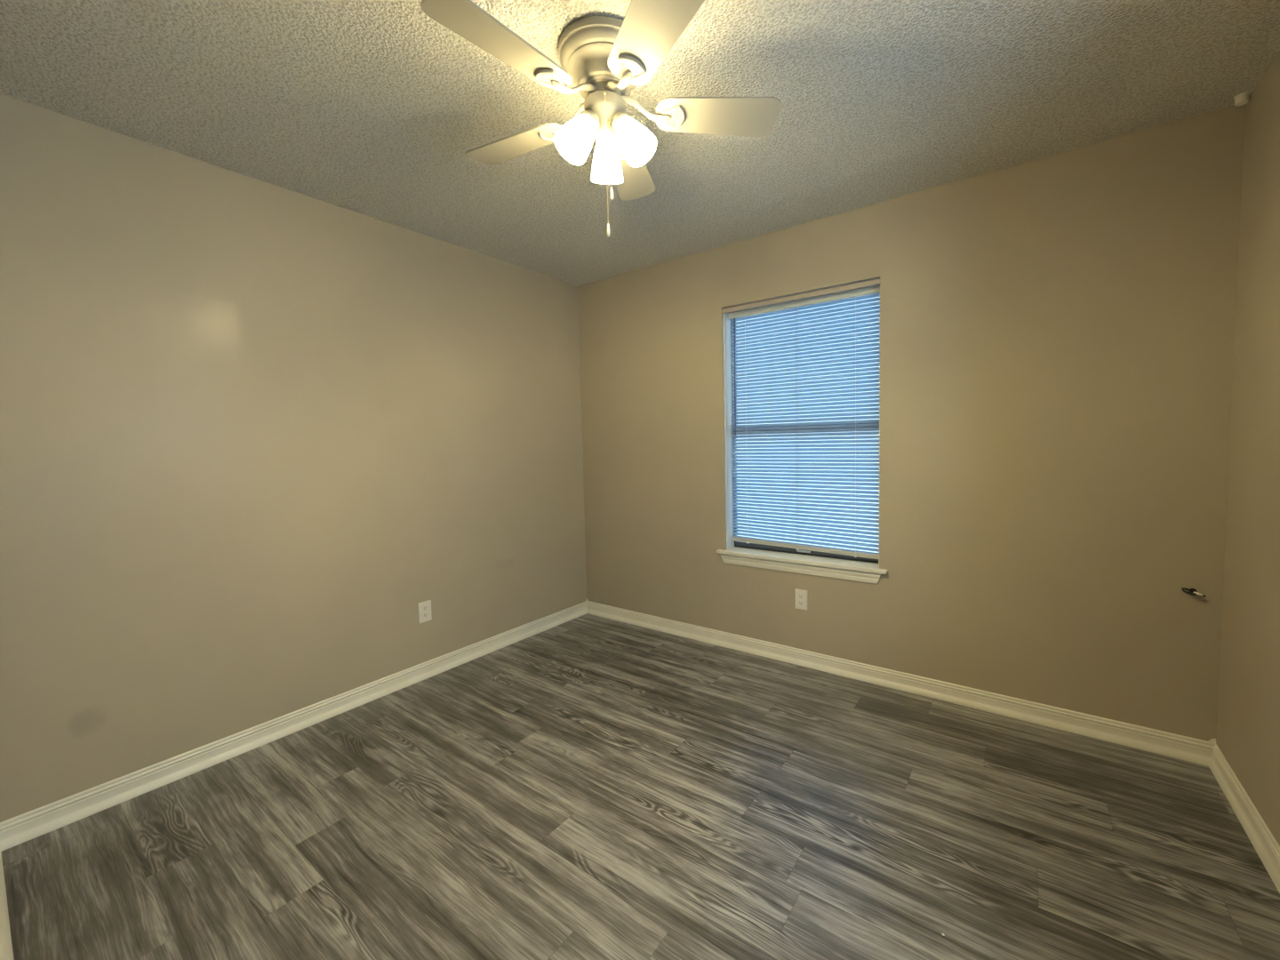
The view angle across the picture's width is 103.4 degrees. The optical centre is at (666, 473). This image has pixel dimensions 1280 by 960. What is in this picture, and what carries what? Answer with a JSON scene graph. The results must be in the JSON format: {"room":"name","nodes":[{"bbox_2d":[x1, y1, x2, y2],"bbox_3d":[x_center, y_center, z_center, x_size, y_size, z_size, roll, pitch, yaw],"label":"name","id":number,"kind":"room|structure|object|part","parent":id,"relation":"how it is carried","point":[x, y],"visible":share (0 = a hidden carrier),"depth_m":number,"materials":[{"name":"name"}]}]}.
{"room":"empty bedroom","nodes":[
{"label":"empty bedroom","id":0,"kind":"room"},
{"bbox_2d":[0,93,587,822],"bbox_3d":[-1.465,-0.075,2.703,0.120,2.440,2.733,1,4,35],"label":"wall","id":1,"kind":"structure","parent":0,"point":[249,426],"depth_m":2.11,"materials":[{"name":"paint"}]},
{"bbox_2d":[0,601,587,851],"bbox_3d":[-1.383,1.099,2.733,0.020,0.088,2.733,1,4,35],"label":"baseboard","id":2,"kind":"structure","parent":1,"relation":"attached to","point":[19,829],"depth_m":2.13,"materials":[{"name":"wood"}]},
{"bbox_2d":[418,600,431,623],"bbox_3d":[-1.337,0.767,2.798,0.009,0.113,0.070,1,4,35],"label":"wall outlet","id":3,"kind":"object","parent":1,"relation":"attached to","point":[424,607],"visible":1,"depth_m":2.79,"materials":[{"name":"white plastic"}]},
{"bbox_2d":[422,612,428,617],"bbox_3d":[-1.335,0.786,2.799,0.004,0.027,0.034,1,4,35],"label":"socket","id":4,"kind":"object","parent":3,"relation":"attached to","point":[424,614],"depth_m":2.80,"materials":[{"name":"white plastic"}]},
{"bbox_2d":[422,605,428,610],"bbox_3d":[-1.335,0.748,2.796,0.004,0.027,0.034,1,4,35],"label":"socket","id":5,"kind":"object","parent":3,"relation":"attached to","point":[424,607],"depth_m":2.79,"materials":[{"name":"white plastic"}]},
{"bbox_2d":[0,0,1279,286],"bbox_3d":[-0.085,-1.313,1.640,3.555,0.100,2.993,1,4,35],"label":"ceiling","id":6,"kind":"structure","parent":0,"point":[373,108],"depth_m":1.68,"materials":[{"name":"white paint"}]},
{"bbox_2d":[420,0,781,237],"bbox_3d":[-0.208,-0.971,1.510,1.006,0.561,1.014,1,4,35],"label":"ceiling fan","id":7,"kind":"object","parent":6,"relation":"hanging from","point":[605,57],"visible":1,"depth_m":1.44,"materials":[{"name":"white wood"}]},
{"bbox_3d":[-0.404,-1.057,1.251,0.150,0.035,0.377,1,4,35],"label":"blade","id":8,"kind":"part","parent":7,"relation":"part of","materials":[{"name":"beige wood"}]},
{"bbox_3d":[-0.484,-1.080,1.657,0.375,0.035,0.140,1,4,26],"label":"blade","id":9,"kind":"part","parent":7,"relation":"part of","materials":[{"name":"beige wood"}]},
{"bbox_3d":[-0.251,-0.978,1.462,0.103,0.109,0.103,38,-19,-31],"label":"lamp shade","id":10,"kind":"part","parent":7,"relation":"part of","materials":[{"name":"white glass"}]},
{"bbox_3d":[-0.172,-0.908,1.454,0.008,0.368,0.008,1,4,35],"label":"pull chain","id":11,"kind":"part","parent":7,"relation":"part of","materials":[{"name":"gold metal"}]},
{"bbox_3d":[-0.189,-0.988,1.600,0.103,0.109,0.103,-2,38,-6],"label":"lamp shade","id":12,"kind":"part","parent":7,"relation":"part of","materials":[{"name":"white glass"}]},
{"bbox_3d":[-0.162,-0.936,1.480,0.008,0.190,0.008,1,4,35],"label":"pull chain","id":13,"kind":"part","parent":7,"relation":"part of","materials":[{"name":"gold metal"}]},
{"bbox_3d":[-0.100,-0.982,1.477,0.103,0.109,0.103,-38,-12,22],"label":"lamp shade","id":14,"kind":"part","parent":7,"relation":"part of","materials":[{"name":"white glass"}]},
{"bbox_3d":[-0.133,-1.098,1.841,0.140,0.035,0.375,-1,3,8],"label":"blade","id":15,"kind":"part","parent":7,"relation":"part of","materials":[{"name":"beige wood"}]},
{"bbox_3d":[-0.035,-1.062,1.204,0.140,0.035,0.375,-3,4,-26],"label":"blade","id":16,"kind":"part","parent":7,"relation":"part of","materials":[{"name":"beige wood"}]},
{"bbox_3d":[0.154,-1.085,1.535,0.375,0.035,0.140,-1,3,-5],"label":"blade","id":17,"kind":"part","parent":7,"relation":"part of","materials":[{"name":"beige wood"}]},
{"bbox_2d":[1233,91,1250,106],"bbox_3d":[2.001,-1.298,1.753,0.039,0.028,0.039,1,4,35],"label":"sensor","id":18,"kind":"object","parent":6,"relation":"attached to","point":[1242,99],"visible":1,"depth_m":1.74,"materials":[{"name":"plastic"}]},
{"bbox_2d":[1,613,1279,959],"bbox_3d":[-0.164,1.265,1.121,4.120,0.100,4.243,1,4,35],"label":"floor","id":19,"kind":"structure","parent":0,"point":[586,787],"depth_m":1.65,"materials":[{"name":"wood"}]},
{"bbox_2d":[577,104,1245,741],"bbox_3d":[0.767,-0.132,2.877,3.555,2.440,0.140,1,4,35],"label":"wall","id":20,"kind":"structure","parent":0,"point":[1057,331],"depth_m":2.26,"materials":[{"name":"paint"}]},
{"bbox_2d":[795,588,807,610],"bbox_3d":[0.763,0.714,2.851,0.070,0.113,0.009,1,4,35],"label":"wall outlet","id":21,"kind":"object","parent":20,"relation":"attached to","point":[801,596],"visible":1,"depth_m":2.85,"materials":[{"name":"white plastic"}]},
{"bbox_2d":[798,600,803,605],"bbox_3d":[0.762,0.733,2.851,0.034,0.027,0.004,1,4,35],"label":"socket","id":22,"kind":"object","parent":21,"relation":"attached to","point":[800,602],"depth_m":2.85,"materials":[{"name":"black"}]},
{"bbox_2d":[798,593,803,599],"bbox_3d":[0.762,0.695,2.849,0.034,0.027,0.004,1,4,35],"label":"socket","id":23,"kind":"object","parent":21,"relation":"attached to","point":[800,596],"depth_m":2.85,"materials":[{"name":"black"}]},
{"bbox_2d":[716,279,887,583],"bbox_3d":[0.747,-0.212,2.866,0.988,1.545,0.170,1,4,35],"label":"window","id":24,"kind":"structure","parent":20,"relation":"in","point":[754,555],"depth_m":2.90,"materials":[{"name":"beige"}]},
{"bbox_2d":[728,285,879,559],"bbox_3d":[0.757,-0.260,2.873,0.873,1.419,0.041,1,4,35],"label":"window blind","id":25,"kind":"object","parent":24,"relation":"attached to","point":[782,457],"visible":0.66,"depth_m":2.85,"materials":[{"name":"white plastic"}]},
{"bbox_3d":[0.494,-0.269,3.068,0.002,1.367,0.027,1,4,35],"label":"ladder cord","id":26,"kind":"part","parent":25,"relation":"part of","materials":[{"name":"white fabric"}]},
{"bbox_3d":[0.751,-0.260,2.886,0.002,1.374,0.027,1,4,35],"label":"ladder cord","id":27,"kind":"part","parent":25,"relation":"part of","materials":[{"name":"white fabric"}]},
{"bbox_3d":[0.747,-0.951,2.837,0.873,0.034,0.028,1,4,35],"label":"head rail","id":28,"kind":"part","parent":25,"relation":"part of","materials":[{"name":"white"}]},
{"bbox_3d":[0.776,0.426,2.920,0.872,0.024,0.024,3,5,35],"label":"rail","id":29,"kind":"part","parent":25,"relation":"part of","materials":[{"name":"grey plastic"}]},
{"bbox_3d":[1.016,-0.251,2.698,0.002,1.380,0.027,1,4,35],"label":"ladder cord","id":30,"kind":"part","parent":25,"relation":"part of","materials":[{"name":"white fabric"}]},
{"bbox_3d":[0.788,-0.251,2.919,0.886,1.455,0.031,1,4,35],"label":"frame","id":31,"kind":"part","parent":24,"relation":"part of","materials":[{"name":"white metal"}]},
{"bbox_3d":[0.790,0.093,2.933,0.872,0.741,0.014,1,4,35],"label":"sash","id":32,"kind":"part","parent":24,"relation":"part of","materials":[{"name":"grey"}]},
{"bbox_3d":[0.791,0.104,2.934,0.854,0.677,0.004,1,4,35],"label":"pane","id":33,"kind":"part","parent":24,"relation":"part of","materials":[{"name":"clear glass"}]},
{"bbox_3d":[0.784,-0.619,2.902,0.854,0.686,0.004,1,4,35],"label":"pane","id":34,"kind":"part","parent":24,"relation":"part of","materials":[{"name":"clear glass"}]},
{"bbox_2d":[587,600,1214,766],"bbox_3d":[0.745,1.046,2.882,3.315,0.088,0.020,1,4,35],"label":"baseboard","id":35,"kind":"structure","parent":20,"relation":"attached to","point":[1176,746],"depth_m":2.44,"materials":[{"name":"wood"}]},
{"bbox_2d":[1181,587,1206,596],"bbox_3d":[2.015,0.452,1.925,0.034,0.025,0.067,-3,4,-32],"label":"stub","id":36,"kind":"object","parent":20,"relation":"attached to","point":[1192,591],"visible":1,"depth_m":1.92,"materials":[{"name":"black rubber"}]},
{"bbox_2d":[1208,738,1216,745],"bbox_3d":[2.085,1.024,1.927,0.023,0.023,0.017,1,4,35],"label":"trim","id":37,"kind":"structure","parent":20,"relation":"attached to","point":[1212,741],"depth_m":1.93,"materials":[{"name":"wood"}]},
{"bbox_2d":[1216,50,1279,846],"bbox_3d":[1.336,-0.014,0.714,0.120,2.440,2.733,1,4,35],"label":"wall","id":38,"kind":"structure","parent":0,"point":[1248,712],"depth_m":1.65,"materials":[{"name":"paint"}]},
{"bbox_2d":[1208,744,1279,893],"bbox_3d":[1.303,1.159,0.826,0.020,0.088,2.733,1,4,35],"label":"baseboard","id":39,"kind":"structure","parent":38,"relation":"attached to","point":[1264,843],"depth_m":1.61,"materials":[{"name":"wood"}]},
{"bbox_3d":[-0.890,0.042,0.548,3.555,2.440,0.120,1,4,35],"label":"wall","id":40,"kind":"structure","parent":0,"visible":0},
{"bbox_2d":[0,848,14,959],"bbox_3d":[-1.284,1.202,1.002,2.190,0.088,0.020,1,4,35],"label":"baseboard","id":41,"kind":"structure","parent":40,"relation":"attached to","point":[6,953],"depth_m":1.34,"materials":[{"name":"wood"}]}
]}

